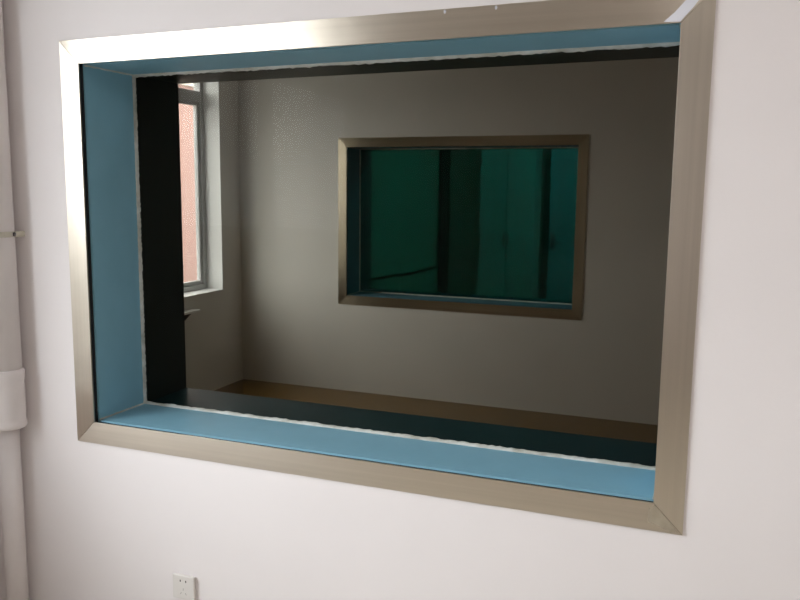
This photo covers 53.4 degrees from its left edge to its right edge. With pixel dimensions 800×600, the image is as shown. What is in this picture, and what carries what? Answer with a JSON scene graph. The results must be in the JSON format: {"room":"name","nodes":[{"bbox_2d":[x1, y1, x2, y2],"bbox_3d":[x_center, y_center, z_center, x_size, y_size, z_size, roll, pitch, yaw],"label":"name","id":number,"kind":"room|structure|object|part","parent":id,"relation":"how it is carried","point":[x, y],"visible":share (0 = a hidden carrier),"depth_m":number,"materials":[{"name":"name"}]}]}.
{"room":"observation room","nodes":[
{"label":"observation room","id":0,"kind":"room"},
{"bbox_2d":[184,81,242,390],"bbox_3d":[-1.534,-0.821,6.952,0.240,3.100,6.683,4,9,21],"label":"wall","id":1,"kind":"structure","parent":0,"point":[213,334],"depth_m":6.78,"materials":[{"name":"paint"}]},
{"bbox_2d":[184,309,200,319],"bbox_3d":[-1.676,0.126,6.304,0.075,0.080,0.220,4,9,21],"label":"wall ledge","id":2,"kind":"object","parent":1,"relation":"attached to","point":[187,313],"visible":0.62,"depth_m":6.30,"materials":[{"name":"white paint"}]},
{"bbox_2d":[178,82,223,297],"bbox_3d":[-1.921,-0.910,5.880,0.227,1.875,1.780,4,9,21],"label":"window","id":3,"kind":"structure","parent":1,"relation":"in","point":[204,99],"depth_m":6.68,"materials":[{"name":"white paint"}]},
{"bbox_3d":[-1.841,-0.841,6.330,0.038,1.515,0.810,4,9,21],"label":"sash","id":4,"kind":"part","parent":3,"relation":"part of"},
{"bbox_3d":[-1.996,-0.915,5.910,0.065,1.875,1.780,4,9,21],"label":"frame","id":5,"kind":"part","parent":3,"relation":"part of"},
{"bbox_2d":[0,0,799,599],"bbox_3d":[0.060,-0.184,2.512,6.470,3.100,0.517,4,9,21],"label":"wall","id":6,"kind":"structure","parent":0,"point":[103,522],"depth_m":2.33,"materials":[{"name":"white paint"}]},
{"bbox_2d":[173,573,195,599],"bbox_3d":[-0.729,0.971,2.690,0.086,0.086,0.015,4,9,21],"label":"wall socket","id":7,"kind":"object","parent":6,"relation":"attached to","point":[184,586],"visible":1,"depth_m":2.68,"materials":[{"name":"plastic"}]},
{"bbox_2d":[59,0,715,534],"bbox_3d":[-0.095,-0.157,2.572,2.000,1.367,0.525,4,9,21],"label":"window","id":8,"kind":"structure","parent":6,"relation":"in","point":[120,97],"depth_m":2.51,"materials":[{"name":"metal"}]},
{"bbox_3d":[-1.001,-0.191,2.802,0.008,1.200,0.240,4,9,21],"label":"reveal panel","id":9,"kind":"part","parent":8,"relation":"part of","materials":[{"name":"blue paint"}]},
{"bbox_3d":[-0.908,-0.223,3.038,0.008,1.200,0.239,4,9,21],"label":"reveal panel","id":10,"kind":"part","parent":8,"relation":"part of","materials":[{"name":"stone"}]},
{"bbox_3d":[-0.143,0.462,2.553,1.864,0.009,0.240,4,9,21],"label":"reveal panel","id":11,"kind":"part","parent":8,"relation":"part of","materials":[{"name":"blue paint"}]},
{"bbox_3d":[-0.130,-0.741,2.385,1.864,0.021,0.240,4,9,21],"label":"reveal panel","id":12,"kind":"part","parent":8,"relation":"part of","materials":[{"name":"blue paint"}]},
{"bbox_3d":[-0.050,0.430,2.789,1.864,0.009,0.239,4,9,21],"label":"reveal panel","id":13,"kind":"part","parent":8,"relation":"part of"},
{"bbox_3d":[-0.037,-0.772,2.621,1.864,0.021,0.239,4,9,21],"label":"reveal panel","id":14,"kind":"part","parent":8,"relation":"part of","materials":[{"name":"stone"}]},
{"bbox_2d":[214,379,657,443],"bbox_3d":[1.397,0.983,5.903,6.670,0.120,6.942,4,9,21],"label":"floor","id":15,"kind":"structure","parent":0,"point":[623,430],"depth_m":6.22,"materials":[{"name":"brown wood"}]},
{"bbox_2d":[238,57,678,424],"bbox_3d":[1.596,-0.667,6.088,6.230,3.100,0.517,4,9,21],"label":"wall","id":16,"kind":"structure","parent":0,"point":[605,364],"depth_m":6.27,"materials":[{"name":"paint"}]},
{"bbox_2d":[338,134,589,319],"bbox_3d":[0.526,-0.622,6.512,2.032,1.378,0.523,4,9,21],"label":"window","id":17,"kind":"structure","parent":16,"relation":"in","point":[496,225],"depth_m":6.48,"materials":[{"name":"glass"}]},
{"bbox_3d":[-0.395,-0.665,6.745,0.008,1.226,0.240,4,9,21],"label":"reveal panel","id":18,"kind":"part","parent":17,"relation":"part of","materials":[{"name":"blue paint"}]},
{"bbox_3d":[0.478,0.003,6.492,1.896,0.008,0.240,4,9,21],"label":"reveal panel","id":19,"kind":"part","parent":17,"relation":"part of","materials":[{"name":"blue paint"}]},
{"bbox_3d":[0.491,-1.219,6.322,1.896,0.008,0.240,4,9,21],"label":"reveal panel","id":20,"kind":"part","parent":17,"relation":"part of","materials":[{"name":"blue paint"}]},
{"bbox_3d":[-0.471,1.894,-0.766,5.260,0.120,6.958,4,9,21],"label":"floor","id":21,"kind":"structure","parent":0,"visible":0},
{"bbox_2d":[0,0,28,599],"bbox_3d":[-1.379,-0.228,2.716,0.127,3.100,0.139,4,9,21],"label":"drain pipe","id":22,"kind":"object","parent":21,"relation":"on","point":[13,418],"visible":1,"depth_m":2.75,"materials":[{"name":"white plastic"}]},
{"label":"outside","id":23,"kind":"structure","parent":0,"visible":0},
{"bbox_3d":[-18.263,-0.285,14.841,39.340,0.200,70.000,4,9,21],"label":"ground","id":24,"kind":"structure","parent":23,"visible":0},
{"bbox_2d":[178,83,196,281],"bbox_3d":[-2.343,-3.023,22.830,7.150,3.350,31.200,4,9,21],"label":"neighbouring building","id":25,"kind":"structure","parent":24,"relation":"on","point":[185,111],"depth_m":11.41,"materials":[{"name":"stone"}]}
]}

